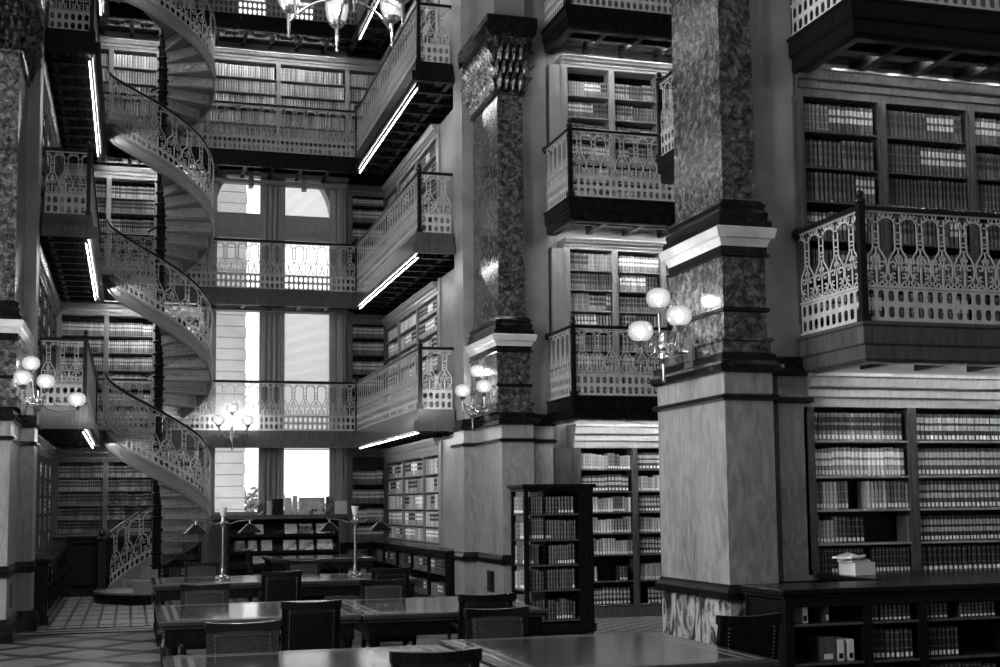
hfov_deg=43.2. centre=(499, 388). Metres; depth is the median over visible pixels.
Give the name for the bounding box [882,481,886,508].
book
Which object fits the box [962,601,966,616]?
book
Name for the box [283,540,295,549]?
magazine
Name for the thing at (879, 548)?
book
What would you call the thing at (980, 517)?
book
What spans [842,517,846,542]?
book
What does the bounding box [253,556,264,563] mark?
magazine
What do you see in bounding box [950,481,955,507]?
book
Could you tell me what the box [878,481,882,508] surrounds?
book
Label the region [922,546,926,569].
book
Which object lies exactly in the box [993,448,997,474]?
book
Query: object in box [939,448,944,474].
book
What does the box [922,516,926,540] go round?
book
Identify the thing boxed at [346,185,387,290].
bookcase
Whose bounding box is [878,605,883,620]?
book
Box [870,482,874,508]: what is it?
book
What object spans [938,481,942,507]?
book
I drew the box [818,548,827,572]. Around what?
book
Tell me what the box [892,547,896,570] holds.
book
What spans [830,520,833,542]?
book
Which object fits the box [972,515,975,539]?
book
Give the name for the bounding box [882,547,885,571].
book
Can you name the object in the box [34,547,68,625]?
base cabinet
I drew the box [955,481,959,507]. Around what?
book
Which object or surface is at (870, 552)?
book
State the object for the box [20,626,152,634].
trim
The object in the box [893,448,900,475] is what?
book
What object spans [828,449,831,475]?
book
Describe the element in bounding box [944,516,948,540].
book
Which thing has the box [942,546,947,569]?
book
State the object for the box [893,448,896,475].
book
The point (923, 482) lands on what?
book
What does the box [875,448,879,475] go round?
book
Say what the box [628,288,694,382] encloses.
sconce
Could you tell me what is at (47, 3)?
bookcase
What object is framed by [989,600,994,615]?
book
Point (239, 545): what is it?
magazine
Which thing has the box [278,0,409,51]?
globe chandelier
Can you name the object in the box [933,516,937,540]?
book
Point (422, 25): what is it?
railing
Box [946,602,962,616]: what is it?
book
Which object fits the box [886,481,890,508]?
book
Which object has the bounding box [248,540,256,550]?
magazine
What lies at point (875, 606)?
book
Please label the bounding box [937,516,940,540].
book
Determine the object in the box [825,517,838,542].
book
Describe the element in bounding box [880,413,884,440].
book
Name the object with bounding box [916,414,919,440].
book
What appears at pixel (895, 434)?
book
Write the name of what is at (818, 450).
book
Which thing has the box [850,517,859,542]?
book
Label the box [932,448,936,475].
book
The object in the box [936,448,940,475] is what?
book
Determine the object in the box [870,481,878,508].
book
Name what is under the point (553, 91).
trim
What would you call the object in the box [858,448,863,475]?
book
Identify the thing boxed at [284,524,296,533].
magazine
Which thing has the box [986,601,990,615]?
book
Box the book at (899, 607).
[895,604,901,619]
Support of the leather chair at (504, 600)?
on the floor at (122, 649)
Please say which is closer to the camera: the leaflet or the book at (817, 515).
the book at (817, 515)
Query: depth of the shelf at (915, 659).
9.92 m
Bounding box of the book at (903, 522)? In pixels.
[896,516,910,541]
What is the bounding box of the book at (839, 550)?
[834,548,841,572]
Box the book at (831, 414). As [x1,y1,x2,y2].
[830,413,834,439]
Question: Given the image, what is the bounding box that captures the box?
[839,562,874,575]
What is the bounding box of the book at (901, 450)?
[900,449,904,475]
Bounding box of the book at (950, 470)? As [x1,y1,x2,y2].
[945,448,952,474]
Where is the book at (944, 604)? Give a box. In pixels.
[941,602,946,617]
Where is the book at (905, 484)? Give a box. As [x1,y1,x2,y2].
[904,483,908,508]
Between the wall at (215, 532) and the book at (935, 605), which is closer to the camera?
the book at (935, 605)
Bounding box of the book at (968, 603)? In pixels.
[963,601,970,616]
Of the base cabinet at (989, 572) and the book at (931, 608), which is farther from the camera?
the base cabinet at (989, 572)
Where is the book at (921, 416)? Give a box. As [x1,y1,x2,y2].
[919,414,924,440]
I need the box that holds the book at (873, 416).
[871,414,876,440]
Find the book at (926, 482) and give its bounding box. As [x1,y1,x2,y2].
[925,481,930,507]
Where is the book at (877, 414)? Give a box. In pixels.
[874,413,880,440]
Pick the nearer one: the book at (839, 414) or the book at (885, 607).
the book at (885, 607)
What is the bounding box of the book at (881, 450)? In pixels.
[879,448,884,475]
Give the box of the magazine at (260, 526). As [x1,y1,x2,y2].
[255,524,263,533]
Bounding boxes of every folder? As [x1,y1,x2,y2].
[266,501,270,514]
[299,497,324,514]
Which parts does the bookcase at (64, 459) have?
shelf, shelf, shelf, shelf, shelf, board, shelf, cornice, shelf, shelf, shelf, shelf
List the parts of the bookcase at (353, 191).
panel, cornice, shelf, shelf, shelf, shelf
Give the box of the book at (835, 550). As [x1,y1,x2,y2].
[832,548,837,572]
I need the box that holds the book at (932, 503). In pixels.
[929,481,934,507]
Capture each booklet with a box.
[257,504,264,514]
[832,552,863,558]
[836,554,865,560]
[837,559,870,561]
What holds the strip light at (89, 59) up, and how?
attached to the gallery at (67, 51)
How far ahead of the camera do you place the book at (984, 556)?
12.50 m
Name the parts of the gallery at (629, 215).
balustrade panel, corner post, handrail, balustrade panel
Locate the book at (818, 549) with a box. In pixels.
[818,549,820,572]
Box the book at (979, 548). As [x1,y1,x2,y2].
[976,545,981,568]
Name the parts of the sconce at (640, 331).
globe, arm, globe, arm, arm, globe, wall plate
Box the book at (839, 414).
[838,413,842,440]
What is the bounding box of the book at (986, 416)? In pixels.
[985,415,989,440]
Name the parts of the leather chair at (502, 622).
post, rail, post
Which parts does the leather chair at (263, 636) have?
post, rail, post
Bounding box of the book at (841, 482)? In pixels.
[835,481,844,508]
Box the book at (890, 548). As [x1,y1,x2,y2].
[889,547,892,570]
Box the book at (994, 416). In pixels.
[993,415,997,440]
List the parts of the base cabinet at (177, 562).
rail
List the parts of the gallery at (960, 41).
balustrade panel, balustrade panel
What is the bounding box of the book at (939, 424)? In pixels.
[937,414,941,440]
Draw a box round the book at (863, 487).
[857,481,870,508]
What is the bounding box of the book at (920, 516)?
[920,516,922,540]
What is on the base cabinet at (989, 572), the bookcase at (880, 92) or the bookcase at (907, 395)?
the bookcase at (907, 395)
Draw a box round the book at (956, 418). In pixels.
[954,414,959,440]
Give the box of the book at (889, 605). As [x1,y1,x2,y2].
[886,604,891,619]
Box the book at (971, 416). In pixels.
[970,415,974,440]
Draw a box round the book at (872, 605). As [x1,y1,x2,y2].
[872,605,873,620]
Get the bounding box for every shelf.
[230,520,336,537]
[230,536,336,553]
[230,552,335,569]
[429,571,444,575]
[794,616,862,626]
[795,653,864,666]
[872,619,918,623]
[874,657,920,662]
[928,615,999,621]
[929,647,999,659]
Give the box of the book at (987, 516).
[985,515,989,539]
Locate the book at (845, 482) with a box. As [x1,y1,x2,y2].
[844,481,847,508]
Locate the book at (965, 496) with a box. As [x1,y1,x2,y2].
[963,481,967,507]
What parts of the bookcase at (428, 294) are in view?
shelf, shelf, shelf, shelf, shelf, cornice, shelf, shelf, shelf, shelf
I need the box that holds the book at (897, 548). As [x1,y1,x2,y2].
[896,547,899,570]
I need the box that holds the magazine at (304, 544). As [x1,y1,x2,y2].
[299,539,313,549]
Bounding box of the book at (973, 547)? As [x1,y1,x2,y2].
[971,545,976,568]
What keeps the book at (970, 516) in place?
on the bookcase at (907, 395)
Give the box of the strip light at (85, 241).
[84,240,95,299]
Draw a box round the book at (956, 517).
[955,516,958,540]
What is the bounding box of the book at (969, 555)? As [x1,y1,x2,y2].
[959,545,971,568]
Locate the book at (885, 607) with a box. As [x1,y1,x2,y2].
[881,604,887,619]
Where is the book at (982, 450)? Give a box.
[976,448,985,474]
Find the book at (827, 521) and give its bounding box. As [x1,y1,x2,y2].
[826,520,829,542]
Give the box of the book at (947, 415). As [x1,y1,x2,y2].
[946,414,950,440]
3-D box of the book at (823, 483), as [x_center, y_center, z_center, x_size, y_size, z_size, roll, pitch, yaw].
[3.081,1.034,12.165,0.032,0.264,0.190,1,-5,-16]
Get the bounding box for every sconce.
[13,356,85,425]
[212,403,253,449]
[455,365,491,430]
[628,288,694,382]
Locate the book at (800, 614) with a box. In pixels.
[793,607,807,623]
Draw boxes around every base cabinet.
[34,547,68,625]
[66,535,132,596]
[132,535,200,577]
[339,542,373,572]
[369,541,454,597]
[816,568,999,581]
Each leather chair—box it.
[180,583,229,654]
[184,561,219,576]
[205,620,279,653]
[245,549,271,601]
[258,570,301,601]
[279,599,341,650]
[286,559,325,600]
[359,578,416,647]
[371,567,409,643]
[389,647,481,666]
[448,592,513,639]
[463,606,528,638]
[716,612,781,658]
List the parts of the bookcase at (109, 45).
shelf, shelf, shelf, shelf, shelf, cornice, shelf, shelf, shelf, shelf, shelf, shelf, shelf, shelf, shelf, shelf, shelf, shelf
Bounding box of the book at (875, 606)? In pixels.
[873,605,877,620]
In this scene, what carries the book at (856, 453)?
on the bookcase at (907, 395)
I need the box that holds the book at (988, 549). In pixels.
[979,544,990,567]
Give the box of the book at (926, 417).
[924,414,929,440]
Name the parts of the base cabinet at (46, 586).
board, rail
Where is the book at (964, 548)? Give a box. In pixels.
[952,545,967,568]
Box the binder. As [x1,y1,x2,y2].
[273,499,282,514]
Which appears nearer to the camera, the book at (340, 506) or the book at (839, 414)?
the book at (839, 414)
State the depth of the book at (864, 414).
12.27 m
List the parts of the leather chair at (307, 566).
rail, seat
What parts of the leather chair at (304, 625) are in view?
post, rail, post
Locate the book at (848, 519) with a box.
[846,517,851,542]
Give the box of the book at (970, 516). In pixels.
[965,515,972,539]
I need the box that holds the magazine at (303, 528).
[299,524,312,532]
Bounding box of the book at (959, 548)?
[950,545,961,568]
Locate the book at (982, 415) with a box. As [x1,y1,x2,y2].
[981,414,985,440]
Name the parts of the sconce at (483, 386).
globe, arm, globe, arm, globe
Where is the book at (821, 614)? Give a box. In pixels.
[813,606,828,622]
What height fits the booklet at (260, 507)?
0.240 m
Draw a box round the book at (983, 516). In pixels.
[979,515,986,539]
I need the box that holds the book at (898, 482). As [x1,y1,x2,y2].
[897,481,901,508]
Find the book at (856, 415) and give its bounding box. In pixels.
[854,413,859,440]
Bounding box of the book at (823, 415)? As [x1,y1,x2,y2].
[821,413,825,439]
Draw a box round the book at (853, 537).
[851,518,855,542]
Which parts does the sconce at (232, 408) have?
globe, arm, wall plate, globe, arm, globe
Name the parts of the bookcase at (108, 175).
shelf, shelf, panel, shelf, shelf, shelf, shelf, cornice, shelf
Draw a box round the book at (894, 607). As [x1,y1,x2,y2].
[891,604,896,619]
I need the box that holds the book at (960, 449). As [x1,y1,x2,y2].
[957,448,963,474]
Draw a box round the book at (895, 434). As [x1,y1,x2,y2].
[893,413,897,440]
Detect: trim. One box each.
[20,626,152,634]
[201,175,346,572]
[205,169,352,314]
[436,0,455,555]
[545,64,561,207]
[548,248,565,397]
[553,448,573,483]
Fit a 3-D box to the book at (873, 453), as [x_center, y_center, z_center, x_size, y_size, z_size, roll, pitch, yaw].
[3.608,0.723,12.341,0.045,0.266,0.190,1,-5,-16]
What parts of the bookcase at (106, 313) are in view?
shelf, shelf, shelf, shelf, shelf, shelf, shelf, shelf, shelf, cornice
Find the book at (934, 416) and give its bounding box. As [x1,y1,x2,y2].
[932,414,937,440]
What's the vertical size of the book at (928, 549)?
0.236 m
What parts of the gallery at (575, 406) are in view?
balustrade panel, corner post, handrail, balustrade panel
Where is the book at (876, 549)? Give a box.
[866,547,878,571]
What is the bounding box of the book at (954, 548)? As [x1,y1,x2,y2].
[946,545,957,568]
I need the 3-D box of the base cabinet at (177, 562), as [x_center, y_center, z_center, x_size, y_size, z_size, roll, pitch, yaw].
[-6.856,3.613,25.972,1.440,1.200,0.520,1,-5,-16]
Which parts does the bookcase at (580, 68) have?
shelf, shelf, shelf, shelf, shelf, cornice, shelf, shelf, shelf, shelf, shelf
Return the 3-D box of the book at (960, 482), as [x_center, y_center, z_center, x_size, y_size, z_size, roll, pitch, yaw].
[4.546,1.055,12.587,0.041,0.268,0.190,1,-5,-16]
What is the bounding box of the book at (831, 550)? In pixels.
[826,548,834,572]
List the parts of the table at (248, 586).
leg, leg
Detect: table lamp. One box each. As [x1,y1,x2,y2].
[183,507,261,579]
[317,506,391,576]
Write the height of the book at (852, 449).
0.268 m
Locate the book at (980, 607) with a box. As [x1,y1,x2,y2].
[977,601,982,615]
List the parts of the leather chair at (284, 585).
post, rail, post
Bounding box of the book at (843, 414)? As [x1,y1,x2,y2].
[842,413,845,440]
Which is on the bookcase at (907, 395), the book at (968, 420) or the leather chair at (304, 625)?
the book at (968, 420)
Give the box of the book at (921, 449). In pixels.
[920,448,924,475]
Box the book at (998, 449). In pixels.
[997,448,999,474]
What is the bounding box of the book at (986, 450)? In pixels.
[985,449,989,474]
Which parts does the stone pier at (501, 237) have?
moulding, white cornice, die moulding, black cornice, band moulding, panel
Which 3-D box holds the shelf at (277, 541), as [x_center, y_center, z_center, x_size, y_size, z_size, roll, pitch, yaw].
[-4.539,3.275,26.442,2.220,0.330,0.360,1,-5,-16]
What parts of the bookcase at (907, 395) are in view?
shelf, shelf, shelf, shelf, cornice, panel, shelf, shelf, shelf, shelf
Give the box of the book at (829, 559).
[824,548,830,572]
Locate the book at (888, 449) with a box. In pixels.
[887,448,890,475]
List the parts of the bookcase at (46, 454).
board, cornice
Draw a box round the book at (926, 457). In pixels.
[924,448,928,475]
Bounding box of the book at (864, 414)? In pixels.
[863,413,867,440]
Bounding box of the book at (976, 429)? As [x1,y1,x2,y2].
[973,414,978,440]
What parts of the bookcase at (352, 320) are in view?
cornice, shelf, shelf, shelf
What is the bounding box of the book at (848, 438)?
[846,413,850,440]
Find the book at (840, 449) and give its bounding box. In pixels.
[839,448,843,475]
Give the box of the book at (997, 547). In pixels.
[995,545,999,567]
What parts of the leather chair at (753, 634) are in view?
post, rail, post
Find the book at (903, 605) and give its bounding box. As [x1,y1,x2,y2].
[901,604,905,619]
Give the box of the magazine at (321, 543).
[317,539,332,548]
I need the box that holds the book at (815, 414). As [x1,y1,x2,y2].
[814,412,817,439]
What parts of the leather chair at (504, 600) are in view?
armrest, post, rail, post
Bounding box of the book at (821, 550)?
[820,549,824,572]
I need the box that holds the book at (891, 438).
[888,413,893,440]
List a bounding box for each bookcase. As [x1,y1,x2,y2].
[35,434,59,554]
[36,243,62,402]
[40,57,65,214]
[45,0,67,29]
[52,452,203,537]
[56,302,204,428]
[60,163,205,284]
[100,36,386,155]
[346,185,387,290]
[346,314,388,428]
[346,452,388,541]
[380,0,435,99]
[380,438,450,546]
[381,281,437,413]
[382,124,437,251]
[507,484,596,635]
[554,54,674,198]
[557,237,671,393]
[567,424,662,617]
[740,577,999,666]
[792,66,999,333]
[803,372,999,579]
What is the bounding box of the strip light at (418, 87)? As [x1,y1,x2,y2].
[359,86,419,172]
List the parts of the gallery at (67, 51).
balustrade panel, corner post, balustrade panel, balustrade panel, handrail, corner post, balustrade panel, corner post, balustrade panel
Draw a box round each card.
[284,498,290,514]
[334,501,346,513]
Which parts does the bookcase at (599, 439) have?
shelf, shelf, shelf, shelf, cornice, shelf, shelf, shelf, panel, board, shelf, shelf, shelf, shelf, shelf, shelf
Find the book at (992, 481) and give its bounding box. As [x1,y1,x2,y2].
[985,480,995,506]
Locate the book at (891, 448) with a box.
[889,447,893,475]
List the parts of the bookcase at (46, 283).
cornice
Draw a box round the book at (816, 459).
[815,449,817,475]
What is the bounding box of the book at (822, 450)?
[820,449,824,475]
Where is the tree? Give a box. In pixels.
[243,486,292,511]
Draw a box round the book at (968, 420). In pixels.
[966,414,970,440]
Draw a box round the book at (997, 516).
[996,515,999,539]
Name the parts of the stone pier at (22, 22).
die moulding, white cornice, panel, moulding, black cornice, band moulding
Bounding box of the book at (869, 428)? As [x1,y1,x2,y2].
[867,413,871,440]
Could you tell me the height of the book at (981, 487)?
0.269 m
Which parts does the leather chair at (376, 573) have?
rail, post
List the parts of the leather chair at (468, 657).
post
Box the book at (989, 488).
[987,481,991,506]
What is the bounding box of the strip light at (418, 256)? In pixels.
[360,255,419,307]
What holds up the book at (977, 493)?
on the bookcase at (907, 395)
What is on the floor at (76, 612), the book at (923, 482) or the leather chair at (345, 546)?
the leather chair at (345, 546)
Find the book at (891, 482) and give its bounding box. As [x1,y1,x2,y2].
[890,481,893,508]
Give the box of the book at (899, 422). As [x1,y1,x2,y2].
[897,414,901,440]
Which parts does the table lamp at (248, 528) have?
lamp shade, arm, post, lamp shade, arm, lamp shade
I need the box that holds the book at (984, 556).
[981,545,986,568]
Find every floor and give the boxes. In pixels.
[0,616,662,666]
[39,595,360,628]
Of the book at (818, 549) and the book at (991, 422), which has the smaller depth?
the book at (818, 549)
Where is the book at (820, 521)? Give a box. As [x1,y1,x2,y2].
[819,520,822,542]
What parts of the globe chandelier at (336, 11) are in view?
globe, arm, arm, globe, arm, arm, arm, globe, arm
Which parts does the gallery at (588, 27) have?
balustrade panel, balustrade panel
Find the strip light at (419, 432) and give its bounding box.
[362,431,420,447]
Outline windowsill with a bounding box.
[204,514,348,519]
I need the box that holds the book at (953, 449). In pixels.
[952,448,955,474]
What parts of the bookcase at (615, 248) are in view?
shelf, shelf, shelf, shelf, shelf, shelf, shelf, cornice, shelf, shelf, shelf, shelf, shelf, shelf, shelf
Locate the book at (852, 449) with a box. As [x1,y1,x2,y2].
[851,448,854,475]
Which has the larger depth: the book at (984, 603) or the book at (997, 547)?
the book at (997, 547)
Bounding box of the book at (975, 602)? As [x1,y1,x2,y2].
[972,601,978,616]
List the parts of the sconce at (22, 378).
globe, wall plate, arm, globe, arm, arm, globe, arm, globe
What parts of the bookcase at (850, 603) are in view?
panel, rail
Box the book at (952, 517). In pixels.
[951,516,955,540]
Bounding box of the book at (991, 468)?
[985,448,993,474]
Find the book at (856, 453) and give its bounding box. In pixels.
[854,448,858,475]
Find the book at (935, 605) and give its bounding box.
[933,603,937,617]
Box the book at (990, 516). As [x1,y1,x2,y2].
[989,515,993,539]
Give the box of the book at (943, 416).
[941,414,946,440]
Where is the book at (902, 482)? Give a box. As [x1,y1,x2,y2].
[901,481,904,508]
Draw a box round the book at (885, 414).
[884,413,889,440]
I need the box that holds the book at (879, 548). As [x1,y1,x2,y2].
[876,547,881,571]
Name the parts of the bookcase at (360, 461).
cornice, board, panel, shelf, shelf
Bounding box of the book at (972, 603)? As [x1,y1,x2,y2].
[968,601,974,616]
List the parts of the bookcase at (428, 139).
shelf, cornice, shelf, shelf, shelf, shelf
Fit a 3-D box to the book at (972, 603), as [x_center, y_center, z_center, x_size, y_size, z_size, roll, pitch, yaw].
[3.789,1.788,10.267,0.033,0.119,0.190,1,-5,-16]
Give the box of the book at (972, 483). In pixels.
[970,481,975,507]
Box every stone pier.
[0,0,44,643]
[450,0,556,598]
[650,0,815,644]
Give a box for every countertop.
[35,547,68,563]
[66,535,132,539]
[132,535,172,538]
[339,542,373,545]
[369,541,454,554]
[740,577,999,599]
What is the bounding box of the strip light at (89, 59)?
[88,58,97,152]
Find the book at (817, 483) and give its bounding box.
[816,482,819,509]
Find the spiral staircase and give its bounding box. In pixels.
[94,0,215,604]
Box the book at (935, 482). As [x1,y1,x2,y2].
[934,481,938,507]
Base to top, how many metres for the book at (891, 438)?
0.269 m
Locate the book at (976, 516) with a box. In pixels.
[975,515,979,539]
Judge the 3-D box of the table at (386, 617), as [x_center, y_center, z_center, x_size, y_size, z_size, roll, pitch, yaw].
[-0.644,2.497,12.312,1.720,0.781,1.950,1,-5,-16]
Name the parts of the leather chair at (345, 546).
rail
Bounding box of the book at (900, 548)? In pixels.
[899,547,902,570]
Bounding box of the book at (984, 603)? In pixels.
[982,601,986,615]
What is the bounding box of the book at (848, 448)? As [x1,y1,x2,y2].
[847,447,851,475]
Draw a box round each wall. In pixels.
[52,0,385,592]
[545,0,671,447]
[790,0,999,581]
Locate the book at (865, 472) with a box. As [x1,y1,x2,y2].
[863,448,867,475]
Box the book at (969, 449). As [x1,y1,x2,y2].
[968,448,972,474]
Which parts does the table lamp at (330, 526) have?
lamp shade, shade trim, arm, lamp shade, post, arm, lamp shade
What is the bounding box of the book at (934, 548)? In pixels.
[929,546,937,569]
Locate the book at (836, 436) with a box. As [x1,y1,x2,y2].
[834,413,838,439]
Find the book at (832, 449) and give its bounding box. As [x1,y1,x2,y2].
[822,448,835,475]
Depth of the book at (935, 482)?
12.43 m
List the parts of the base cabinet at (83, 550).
door, board, panel, rail, door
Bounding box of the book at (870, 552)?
[863,547,875,571]
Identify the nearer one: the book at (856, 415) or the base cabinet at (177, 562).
the book at (856, 415)
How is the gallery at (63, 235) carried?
attached to the wall
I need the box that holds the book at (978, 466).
[976,448,980,474]
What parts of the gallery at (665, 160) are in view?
corner post, handrail, balustrade panel, balustrade panel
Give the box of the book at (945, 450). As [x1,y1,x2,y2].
[944,449,948,474]
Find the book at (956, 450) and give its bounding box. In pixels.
[955,449,959,474]
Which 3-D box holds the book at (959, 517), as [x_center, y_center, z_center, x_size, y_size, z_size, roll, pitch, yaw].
[4.524,1.386,12.545,0.037,0.242,0.190,1,-5,-16]
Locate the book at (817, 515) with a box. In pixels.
[817,515,818,543]
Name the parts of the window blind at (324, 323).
rail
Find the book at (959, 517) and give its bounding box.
[958,516,962,539]
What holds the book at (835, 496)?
on the bookcase at (907, 395)
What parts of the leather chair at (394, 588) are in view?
post, leg, rail, seat frame, post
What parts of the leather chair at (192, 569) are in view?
post, rail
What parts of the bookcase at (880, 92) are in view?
board, shelf, shelf, shelf, shelf, shelf, shelf, cornice, panel, shelf, shelf, shelf, shelf, shelf, shelf, shelf, shelf, shelf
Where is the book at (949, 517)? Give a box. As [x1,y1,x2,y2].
[948,516,951,540]
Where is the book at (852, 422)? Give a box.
[850,413,854,440]
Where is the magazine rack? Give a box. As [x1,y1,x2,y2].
[226,516,338,575]
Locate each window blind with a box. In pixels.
[284,314,328,449]
[285,181,328,216]
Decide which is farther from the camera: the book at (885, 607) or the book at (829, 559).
the book at (829, 559)
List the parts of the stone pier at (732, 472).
white cornice, die moulding, black cornice, band moulding, panel, moulding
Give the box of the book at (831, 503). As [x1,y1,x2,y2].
[829,482,833,509]
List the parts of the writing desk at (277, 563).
leg, leg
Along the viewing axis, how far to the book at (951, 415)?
12.55 m
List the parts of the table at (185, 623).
leg, leg, leg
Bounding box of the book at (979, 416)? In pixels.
[978,414,982,440]
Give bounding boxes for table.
[150,575,261,646]
[155,600,360,666]
[163,644,488,666]
[301,573,418,597]
[339,596,548,648]
[439,631,779,666]
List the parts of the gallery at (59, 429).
balustrade panel, corner post, balustrade panel, corner post, balustrade panel, handrail, corner post, balustrade panel, corner post, balustrade panel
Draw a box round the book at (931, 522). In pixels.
[929,516,933,540]
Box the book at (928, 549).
[923,546,932,569]
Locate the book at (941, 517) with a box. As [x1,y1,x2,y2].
[940,516,944,540]
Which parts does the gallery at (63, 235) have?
balustrade panel, corner post, balustrade panel, balustrade panel, handrail, corner post, balustrade panel, corner post, balustrade panel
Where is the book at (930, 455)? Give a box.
[928,448,932,475]
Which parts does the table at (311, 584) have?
leg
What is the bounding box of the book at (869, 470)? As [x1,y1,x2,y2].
[867,448,871,475]
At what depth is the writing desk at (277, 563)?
23.40 m
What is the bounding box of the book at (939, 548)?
[937,546,942,569]
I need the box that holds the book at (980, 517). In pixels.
[979,516,982,539]
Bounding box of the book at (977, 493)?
[975,481,979,507]
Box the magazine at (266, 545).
[261,540,271,550]
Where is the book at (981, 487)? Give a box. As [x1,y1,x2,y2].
[978,480,983,507]
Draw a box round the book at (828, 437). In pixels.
[826,413,830,439]
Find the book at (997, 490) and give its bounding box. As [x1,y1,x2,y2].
[995,481,999,506]
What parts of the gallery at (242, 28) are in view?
balustrade panel, balustrade panel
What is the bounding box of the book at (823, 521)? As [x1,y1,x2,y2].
[822,520,826,542]
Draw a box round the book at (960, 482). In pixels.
[959,481,963,507]
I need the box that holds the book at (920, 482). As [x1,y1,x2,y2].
[919,481,922,507]
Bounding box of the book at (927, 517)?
[926,516,929,540]
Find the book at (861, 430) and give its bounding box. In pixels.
[859,413,863,440]
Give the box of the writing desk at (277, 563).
[262,554,375,595]
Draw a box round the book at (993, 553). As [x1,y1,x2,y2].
[990,545,995,567]
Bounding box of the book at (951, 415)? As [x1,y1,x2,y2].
[950,414,954,440]
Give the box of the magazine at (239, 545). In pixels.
[235,541,244,550]
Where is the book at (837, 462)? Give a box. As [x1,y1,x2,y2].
[834,447,839,475]
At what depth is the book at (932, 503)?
12.41 m
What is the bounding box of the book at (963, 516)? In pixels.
[951,515,965,539]
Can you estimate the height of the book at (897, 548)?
0.236 m
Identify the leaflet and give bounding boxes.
[292,496,297,514]
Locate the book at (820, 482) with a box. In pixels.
[819,481,822,509]
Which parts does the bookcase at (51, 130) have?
shelf, shelf, shelf, cornice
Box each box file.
[809,634,834,661]
[834,638,843,660]
[835,637,853,660]
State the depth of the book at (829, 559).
12.03 m
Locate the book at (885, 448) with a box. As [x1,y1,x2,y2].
[879,447,887,475]
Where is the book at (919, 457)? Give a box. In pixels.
[918,449,920,475]
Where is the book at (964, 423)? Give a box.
[962,414,966,440]
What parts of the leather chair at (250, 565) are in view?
post, armrest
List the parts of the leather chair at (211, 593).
post, seat frame, rail, post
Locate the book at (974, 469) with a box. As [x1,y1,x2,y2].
[968,448,976,474]
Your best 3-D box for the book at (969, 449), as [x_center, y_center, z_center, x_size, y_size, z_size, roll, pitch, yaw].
[4.658,0.739,12.651,0.045,0.267,0.190,1,-5,-16]
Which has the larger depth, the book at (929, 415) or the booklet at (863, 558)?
the book at (929, 415)
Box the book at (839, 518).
[838,517,842,542]
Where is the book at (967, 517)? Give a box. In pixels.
[965,516,969,539]
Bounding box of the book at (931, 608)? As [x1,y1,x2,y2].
[929,603,933,618]
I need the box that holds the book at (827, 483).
[825,482,829,509]
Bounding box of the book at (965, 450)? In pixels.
[963,448,968,474]
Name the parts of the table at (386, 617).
leg, leg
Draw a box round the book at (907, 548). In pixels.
[906,547,909,570]
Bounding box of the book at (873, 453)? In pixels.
[871,448,875,475]
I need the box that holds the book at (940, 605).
[935,602,942,617]
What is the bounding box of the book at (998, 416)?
[997,415,999,440]
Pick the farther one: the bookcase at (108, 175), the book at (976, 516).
the bookcase at (108, 175)
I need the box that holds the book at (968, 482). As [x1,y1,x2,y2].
[967,481,971,507]
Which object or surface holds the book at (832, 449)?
on the bookcase at (907, 395)
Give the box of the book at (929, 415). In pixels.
[928,414,932,440]
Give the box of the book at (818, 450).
[817,449,820,475]
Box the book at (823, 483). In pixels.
[822,482,825,509]
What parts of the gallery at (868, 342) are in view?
balustrade panel, corner post, handrail, balustrade panel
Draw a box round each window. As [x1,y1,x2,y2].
[209,176,263,515]
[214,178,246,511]
[217,183,335,514]
[232,0,271,15]
[286,0,319,19]
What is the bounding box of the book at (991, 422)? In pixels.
[989,415,993,440]
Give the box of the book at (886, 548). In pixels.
[885,547,889,570]
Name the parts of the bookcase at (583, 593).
post, post, shelf, shelf, shelf, shelf, shelf, post, post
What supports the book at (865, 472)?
on the bookcase at (907, 395)
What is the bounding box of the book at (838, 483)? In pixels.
[837,482,840,508]
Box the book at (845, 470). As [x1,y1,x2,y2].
[842,447,847,475]
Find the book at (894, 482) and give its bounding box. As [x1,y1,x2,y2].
[893,481,897,508]
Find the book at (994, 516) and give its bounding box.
[992,515,996,539]
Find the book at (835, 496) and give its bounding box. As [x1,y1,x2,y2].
[833,482,837,508]
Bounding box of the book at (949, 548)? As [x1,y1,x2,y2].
[937,545,952,569]
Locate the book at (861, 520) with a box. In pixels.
[859,518,863,542]
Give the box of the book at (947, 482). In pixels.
[946,481,950,507]
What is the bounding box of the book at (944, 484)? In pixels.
[942,481,947,507]
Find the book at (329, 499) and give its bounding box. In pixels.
[326,496,332,513]
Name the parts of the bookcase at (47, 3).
shelf, cornice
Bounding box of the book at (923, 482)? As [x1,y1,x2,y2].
[922,481,926,507]
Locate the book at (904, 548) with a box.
[895,546,906,570]
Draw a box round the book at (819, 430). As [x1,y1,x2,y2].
[817,413,821,439]
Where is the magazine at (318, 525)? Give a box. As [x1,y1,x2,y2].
[316,523,329,532]
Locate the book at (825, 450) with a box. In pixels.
[824,449,827,475]
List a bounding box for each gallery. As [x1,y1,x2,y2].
[38,330,455,447]
[40,141,454,314]
[44,0,453,186]
[65,0,413,59]
[541,0,671,61]
[542,118,674,238]
[545,315,671,424]
[655,70,674,184]
[786,0,999,81]
[791,189,999,372]
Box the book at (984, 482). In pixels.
[983,481,987,507]
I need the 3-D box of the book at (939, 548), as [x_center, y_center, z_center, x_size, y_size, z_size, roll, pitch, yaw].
[4.296,1.673,12.454,0.054,0.240,0.190,1,-5,-16]
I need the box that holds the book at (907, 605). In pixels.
[906,604,909,618]
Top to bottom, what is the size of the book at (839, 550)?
0.236 m
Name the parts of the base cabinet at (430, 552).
rail, board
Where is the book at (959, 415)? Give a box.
[958,414,962,440]
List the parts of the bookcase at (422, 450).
shelf, panel, shelf, board, cornice, shelf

